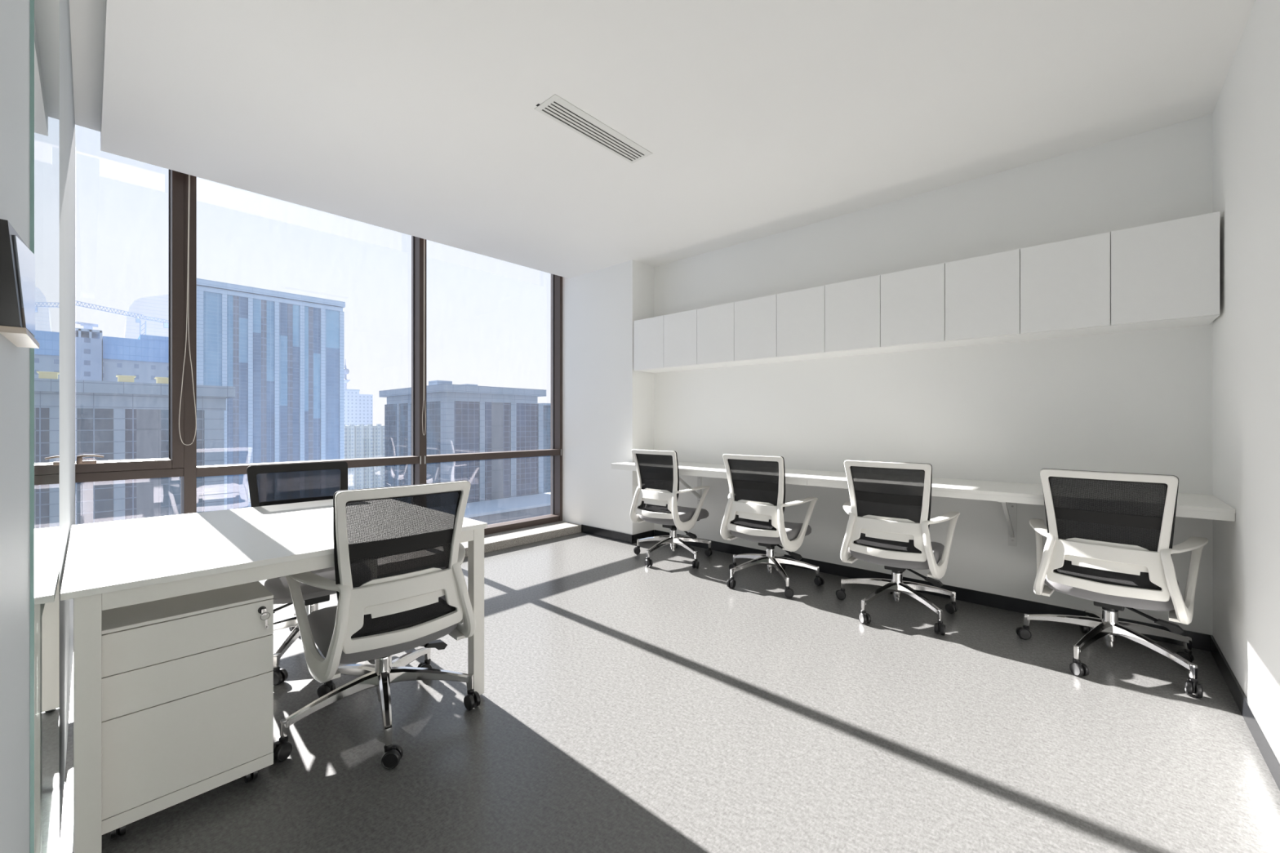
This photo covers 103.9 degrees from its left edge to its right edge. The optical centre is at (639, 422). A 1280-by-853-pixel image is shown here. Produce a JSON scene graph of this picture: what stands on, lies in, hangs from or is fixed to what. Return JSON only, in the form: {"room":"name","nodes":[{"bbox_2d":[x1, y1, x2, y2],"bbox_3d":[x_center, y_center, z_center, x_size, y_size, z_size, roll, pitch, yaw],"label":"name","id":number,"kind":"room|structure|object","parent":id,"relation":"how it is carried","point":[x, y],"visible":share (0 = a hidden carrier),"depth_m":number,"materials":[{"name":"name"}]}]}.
{"room":"office","nodes":[
{"label":"office","id":0,"kind":"room"},
{"bbox_2d":[0,0,39,852],"bbox_3d":[-0.354,-0.263,0.245,1.747,2.900,0.030,0,0,42],"label":"door","id":1,"kind":"structure","parent":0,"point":[17,261],"depth_m":0.58,"materials":[{"name":"clear glass"}]},
{"bbox_2d":[59,0,75,847],"bbox_3d":[-2.484,-0.263,2.122,2.350,2.900,0.095,0,0,42],"label":"wall","id":2,"kind":"structure","parent":0,"point":[67,119],"depth_m":1.80,"materials":[{"name":"white paint"}]},
{"bbox_2d":[30,0,59,852],"bbox_3d":[-1.243,-0.263,1.054,0.924,2.900,0.004,0,0,42],"label":"window","id":3,"kind":"structure","parent":2,"relation":"in","point":[44,14],"depth_m":0.90,"materials":[{"name":"clear glass"}]},
{"bbox_2d":[75,168,196,514],"bbox_3d":[-3.221,-0.453,3.150,0.236,3.120,0.643,0,0,42],"label":"window","id":4,"kind":"structure","parent":2,"relation":"in","point":[181,461],"depth_m":3.29,"materials":[{"name":"brown metal"}]},
{"bbox_2d":[178,174,196,445],"bbox_3d":[-2.962,-0.930,3.283,0.040,2.156,0.086,0,0,42],"label":"blind cord","id":5,"kind":"object","parent":4,"relation":"hanging from","point":[188,201],"visible":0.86,"depth_m":3.28,"materials":[{"name":"white plastic"}]},
{"bbox_2d":[562,259,653,534],"bbox_3d":[-0.334,-0.413,5.572,1.255,3.200,0.608,0,0,42],"label":"wall","id":6,"kind":"structure","parent":0,"point":[608,405],"depth_m":5.19,"materials":[{"name":"white paint"}]},
{"bbox_2d":[383,520,581,573],"bbox_3d":[-2.090,1.147,4.293,0.630,0.080,3.647,0,0,42],"label":"window sill","id":7,"kind":"structure","parent":6,"relation":"attached to","point":[508,539],"depth_m":4.97,"materials":[{"name":"stone"}]},
{"bbox_2d":[196,235,426,506],"bbox_3d":[-2.503,-0.453,3.984,0.174,3.120,1.558,0,0,42],"label":"window","id":8,"kind":"structure","parent":7,"relation":"on","point":[419,356],"depth_m":4.48,"materials":[{"name":"brown metal"}]},
{"bbox_2d":[422,239,426,435],"bbox_3d":[-1.920,-0.948,4.457,0.040,2.121,0.032,0,0,42],"label":"blind cord","id":9,"kind":"object","parent":8,"relation":"hanging from","point":[424,239],"visible":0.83,"depth_m":4.46,"materials":[{"name":"white plastic"}]},
{"bbox_2d":[424,273,562,534],"bbox_3d":[-1.464,-0.453,5.126,0.174,3.120,1.573,0,0,42],"label":"window","id":10,"kind":"structure","parent":6,"relation":"in","point":[556,451],"depth_m":5.64,"materials":[{"name":"brown metal"}]},
{"bbox_2d":[581,524,632,543],"bbox_3d":[-0.351,1.145,5.170,0.758,0.085,0.010,0,0,42],"label":"baseboard","id":11,"kind":"structure","parent":6,"relation":"attached to","point":[620,536],"depth_m":5.15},
{"bbox_2d":[631,529,653,543],"bbox_3d":[0.033,1.145,5.035,0.010,0.085,0.328,0,0,42],"label":"baseboard","id":12,"kind":"structure","parent":6,"relation":"attached to","point":[651,533],"depth_m":5.01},
{"bbox_2d":[69,0,1255,278],"bbox_3d":[-0.772,-1.858,2.123,5.500,0.510,6.300,0,0,42],"label":"ceiling","id":13,"kind":"structure","parent":0,"point":[757,119],"depth_m":2.48,"materials":[{"name":"white paint"}]},
{"bbox_2d":[534,93,652,163],"bbox_3d":[-0.235,-1.601,2.765,0.170,0.004,0.737,0,0,42],"label":"ceiling vent","id":14,"kind":"object","parent":13,"relation":"in","point":[556,108],"visible":1,"depth_m":2.73,"materials":[{"name":"white plastic"}]},
{"bbox_2d":[59,532,1279,852],"bbox_3d":[-0.606,1.247,1.971,5.950,0.120,6.300,0,0,42],"label":"floor","id":15,"kind":"structure","parent":0,"point":[626,705],"depth_m":1.90,"materials":[{"name":"carpet"}]},
{"bbox_2d":[102,581,273,839],"bbox_3d":[-1.539,0.879,1.679,0.503,0.614,0.412,0,0,42],"label":"drawer pedestal","id":16,"kind":"object","parent":15,"relation":"on","point":[188,680],"visible":0.83,"depth_m":1.51,"materials":[{"name":"metal"}]},
{"bbox_2d":[260,608,270,629],"bbox_3d":[-1.222,0.641,1.635,0.024,0.068,0.021,0,0,-17],"label":"key","id":17,"kind":"object","parent":16,"relation":"hanging from","point":[264,611],"visible":1,"depth_m":1.63,"materials":[{"name":"metal"}]},
{"bbox_2d":[60,498,487,852],"bbox_3d":[-1.540,0.811,2.154,1.267,0.750,1.214,0,0,42],"label":"desk","id":18,"kind":"object","parent":15,"relation":"on","point":[114,564],"visible":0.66,"depth_m":1.62,"materials":[{"name":"white laminate"}]},
{"bbox_2d":[246,461,367,685],"bbox_3d":[-1.742,0.707,2.628,0.722,0.959,0.712,0,0,-45],"label":"office chair","id":19,"kind":"object","parent":15,"relation":"on","point":[278,587],"visible":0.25,"depth_m":2.67,"materials":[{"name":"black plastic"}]},
{"bbox_2d":[273,480,480,768],"bbox_3d":[-1.054,0.707,2.003,0.704,0.958,0.722,0,0,-44],"label":"office chair","id":20,"kind":"object","parent":15,"relation":"on","point":[381,618],"visible":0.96,"depth_m":1.83,"materials":[{"name":"white plastic"}]},
{"bbox_2d":[630,448,712,568],"bbox_3d":[0.270,0.707,4.377,0.716,0.958,0.691,0,0,41],"label":"office chair","id":21,"kind":"object","parent":15,"relation":"on","point":[661,507],"visible":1,"depth_m":4.20,"materials":[{"name":"white plastic"}]},
{"bbox_2d":[720,453,824,598],"bbox_3d":[0.964,0.707,3.759,0.716,0.958,0.701,0,0,42],"label":"office chair","id":22,"kind":"object","parent":15,"relation":"on","point":[762,522],"visible":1,"depth_m":3.56,"materials":[{"name":"white plastic"}]},
{"bbox_2d":[835,459,959,635],"bbox_3d":[1.597,0.707,3.170,0.704,0.958,0.724,0,0,40],"label":"office chair","id":23,"kind":"object","parent":15,"relation":"on","point":[899,544],"visible":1,"depth_m":2.96,"materials":[{"name":"white plastic"}]},
{"bbox_2d":[1015,468,1208,698],"bbox_3d":[2.338,0.707,2.534,0.723,0.958,0.704,0,0,-43],"label":"office chair","id":24,"kind":"object","parent":15,"relation":"on","point":[1115,576],"visible":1,"depth_m":2.34,"materials":[{"name":"white plastic"}]},
{"bbox_2d":[653,113,1213,635],"bbox_3d":[1.764,-0.208,3.884,4.120,2.790,0.280,0,0,42],"label":"wall","id":25,"kind":"structure","parent":0,"point":[1138,402],"depth_m":3.30,"materials":[{"name":"white paint"}]},
{"bbox_2d":[634,315,682,373],"bbox_3d":[0.190,-0.755,4.906,0.380,0.490,0.328,0,0,42],"label":"upper cabinet","id":26,"kind":"object","parent":25,"relation":"attached to","point":[648,332],"visible":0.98,"depth_m":4.79,"materials":[{"name":"white laminate"}]},
{"bbox_2d":[663,309,716,370],"bbox_3d":[0.470,-0.755,4.651,0.379,0.490,0.328,0,0,42],"label":"upper cabinet","id":27,"kind":"object","parent":25,"relation":"attached to","point":[680,329],"visible":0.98,"depth_m":4.53,"materials":[{"name":"white laminate"}]},
{"bbox_2d":[679,475,701,503],"bbox_3d":[0.399,0.608,4.599,0.044,0.338,0.500,0,0,42],"label":"shelf bracket","id":28,"kind":"object","parent":25,"relation":"attached to","point":[698,494],"visible":0.4,"depth_m":4.77,"materials":[{"name":"white metal"}]},
{"bbox_2d":[697,302,754,367],"bbox_3d":[0.750,-0.755,4.396,0.378,0.490,0.328,0,0,42],"label":"upper cabinet","id":29,"kind":"object","parent":25,"relation":"attached to","point":[715,324],"visible":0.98,"depth_m":4.27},
{"bbox_2d":[734,294,792,364],"bbox_3d":[1.030,-0.755,4.141,0.380,0.490,0.328,0,0,42],"label":"upper cabinet","id":30,"kind":"object","parent":25,"relation":"attached to","point":[755,319],"visible":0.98,"depth_m":4.02,"materials":[{"name":"white laminate"}]},
{"bbox_2d":[776,285,839,360],"bbox_3d":[1.310,-0.755,3.886,0.378,0.490,0.328,0,0,42],"label":"upper cabinet","id":31,"kind":"object","parent":25,"relation":"attached to","point":[800,313],"visible":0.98,"depth_m":3.77,"materials":[{"name":"white laminate"}]},
{"bbox_2d":[824,275,893,356],"bbox_3d":[1.591,-0.755,3.631,0.380,0.490,0.328,0,0,42],"label":"upper cabinet","id":32,"kind":"object","parent":25,"relation":"attached to","point":[852,308],"visible":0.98,"depth_m":3.51,"materials":[{"name":"white laminate"}]},
{"bbox_2d":[880,262,955,351],"bbox_3d":[1.871,-0.755,3.376,0.380,0.490,0.328,0,0,42],"label":"upper cabinet","id":33,"kind":"object","parent":25,"relation":"attached to","point":[913,301],"visible":0.98,"depth_m":3.25,"materials":[{"name":"white laminate"}]},
{"bbox_2d":[610,460,1235,521],"bbox_3d":[1.346,0.407,3.681,3.856,0.065,0.583,0,0,42],"label":"desk","id":34,"kind":"object","parent":25,"relation":"attached to","point":[1188,505],"visible":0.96,"depth_m":2.88,"materials":[{"name":"white laminate"}]},
{"bbox_2d":[654,529,1209,651],"bbox_3d":[1.554,1.145,3.879,3.797,0.085,0.010,0,0,42],"label":"baseboard","id":35,"kind":"structure","parent":25,"relation":"attached to","point":[1199,641],"depth_m":3.29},
{"bbox_2d":[945,248,1025,346],"bbox_3d":[2.150,-0.755,3.122,0.376,0.490,0.328,0,0,42],"label":"upper cabinet","id":36,"kind":"object","parent":25,"relation":"attached to","point":[983,292],"visible":0.98,"depth_m":3.00,"materials":[{"name":"white laminate"}]},
{"bbox_2d":[997,501,1017,546],"bbox_3d":[2.182,0.608,2.977,0.044,0.338,0.500,0,0,42],"label":"shelf bracket","id":37,"kind":"object","parent":25,"relation":"attached to","point":[1011,513],"visible":0.66,"depth_m":3.15,"materials":[{"name":"white metal"}]},
{"bbox_2d":[1020,231,1110,340],"bbox_3d":[2.429,-0.755,2.868,0.378,0.490,0.328,0,0,42],"label":"upper cabinet","id":38,"kind":"object","parent":25,"relation":"attached to","point":[1065,285],"visible":1,"depth_m":2.75,"materials":[{"name":"white laminate"}]},
{"bbox_2d":[1109,211,1219,333],"bbox_3d":[2.709,-0.755,2.613,0.378,0.490,0.328,0,0,42],"label":"upper cabinet","id":39,"kind":"object","parent":25,"relation":"attached to","point":[1166,274],"visible":0.98,"depth_m":2.49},
{"bbox_2d":[1213,0,1279,757],"bbox_3d":[1.055,-0.208,0.270,0.303,2.790,6.020,0,0,42],"label":"wall","id":40,"kind":"structure","parent":0,"point":[1246,112],"depth_m":1.97,"materials":[{"name":"white paint"}]},
{"bbox_2d":[1209,635,1279,791],"bbox_3d":[1.646,1.145,1.152,0.010,0.085,3.920,0,0,42],"label":"baseboard","id":41,"kind":"structure","parent":40,"relation":"attached to","point":[1272,759],"depth_m":1.94,"materials":[{"name":"black"}]},
{"label":"outside","id":42,"kind":"structure","parent":0,"visible":0},
{"bbox_3d":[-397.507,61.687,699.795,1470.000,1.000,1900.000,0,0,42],"label":"ground","id":43,"kind":"structure","parent":42,"visible":0},
{"bbox_2d":[75,321,97,329],"bbox_3d":[-245.233,8.769,205.968,2.000,104.837,30.662,0,0,42],"label":"tower crane","id":44,"kind":"object","parent":43,"relation":"on","point":[86,326],"visible":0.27,"depth_m":214.41,"materials":[{"name":"metal"}]},
{"bbox_2d":[75,328,102,381],"bbox_3d":[-205.136,14.387,177.969,27.000,93.600,19.100,0,0,42],"label":"concrete block","id":45,"kind":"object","parent":43,"relation":"on","point":[88,342],"visible":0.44,"depth_m":173.80,"materials":[{"name":"white concrete"}]},
{"bbox_2d":[75,300,168,334],"bbox_3d":[-217.461,5.877,206.769,2.000,110.621,34.491,0,0,42],"label":"tower crane","id":46,"kind":"object","parent":43,"relation":"on","point":[137,319],"visible":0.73,"depth_m":211.29,"materials":[{"name":"metal"}]},
{"bbox_2d":[102,334,168,382],"bbox_3d":[-195.118,14.387,193.731,30.600,93.600,17.500,0,0,42],"label":"block","id":47,"kind":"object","parent":43,"relation":"on","point":[145,357],"visible":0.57,"depth_m":183.71,"materials":[{"name":"concrete"}]},
{"bbox_2d":[124,294,168,338],"bbox_3d":[-372.286,-19.313,382.078,25.000,161.000,32.000,0,0,42],"label":"curved tower","id":48,"kind":"structure","parent":43,"relation":"on","point":[157,307],"depth_m":372.10,"materials":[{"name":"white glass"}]},
{"bbox_2d":[75,379,235,524],"bbox_3d":[-102.388,27.487,73.508,31.600,67.400,62.900,0,0,42],"label":"office block","id":49,"kind":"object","parent":43,"relation":"on","point":[115,420],"visible":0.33,"depth_m":77.79,"materials":[{"name":"concrete"}]},
{"bbox_2d":[115,374,136,382],"bbox_3d":[-83.320,-6.893,81.237,3.000,1.340,2.200,0,0,42],"label":"cabin","id":50,"kind":"object","parent":49,"relation":"on","point":[120,378],"visible":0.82,"depth_m":80.35,"materials":[{"name":"beige"}]},
{"bbox_2d":[154,377,168,383],"bbox_3d":[-80.224,-6.893,84.639,3.000,1.340,2.400,0,0,42],"label":"cabin","id":51,"kind":"object","parent":49,"relation":"on","point":[158,380],"visible":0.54,"depth_m":83.51,"materials":[{"name":"beige"}]},
{"bbox_2d":[196,278,345,510],"bbox_3d":[-159.854,4.587,210.788,41.800,113.200,51.800,0,0,42],"label":"office tower","id":52,"kind":"structure","parent":43,"relation":"on","point":[282,353],"depth_m":197.57,"materials":[{"name":"glass"}]},
{"bbox_2d":[344,361,350,389],"bbox_3d":[-228.162,5.937,388.155,6.400,110.500,6.400,0,0,42],"label":"spire tower","id":53,"kind":"structure","parent":43,"relation":"on","point":[346,371],"depth_m":387.39,"materials":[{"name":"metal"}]},
{"bbox_2d":[344,389,373,426],"bbox_3d":[-219.565,18.487,371.676,25.900,85.400,31.200,0,0,42],"label":"tower","id":54,"kind":"structure","parent":43,"relation":"on","point":[358,408],"depth_m":367.22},
{"bbox_2d":[344,424,384,489],"bbox_3d":[-187.228,31.037,317.098,26.200,60.300,41.000,0,0,42],"label":"apartment block","id":55,"kind":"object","parent":43,"relation":"on","point":[361,441],"visible":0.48,"depth_m":315.25,"materials":[{"name":"white concrete"}]},
{"bbox_2d":[378,380,546,507],"bbox_3d":[-61.987,23.887,173.913,48.200,74.600,36.200,0,0,42],"label":"block","id":56,"kind":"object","parent":43,"relation":"on","point":[466,418],"visible":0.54,"depth_m":159.29,"materials":[{"name":"concrete"}]},
{"bbox_2d":[428,380,452,385],"bbox_3d":[-64.623,-11.613,162.250,6.000,3.600,5.000,0,0,42],"label":"plant","id":57,"kind":"object","parent":56,"relation":"on","point":[434,382],"depth_m":160.15,"materials":[{"name":"stone"}]},
{"bbox_2d":[428,492,551,524],"bbox_3d":[-38.314,42.637,151.490,18.600,37.100,53.500,0,0,42],"label":"podium building","id":58,"kind":"structure","parent":43,"relation":"on","point":[511,508],"depth_m":145.11,"materials":[{"name":"grey concrete"}]},
{"bbox_2d":[537,403,551,493],"bbox_3d":[-54.330,25.337,289.447,32.000,71.700,27.000,0,0,42],"label":"block","id":59,"kind":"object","parent":43,"relation":"on","point":[547,406],"visible":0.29,"depth_m":271.70,"materials":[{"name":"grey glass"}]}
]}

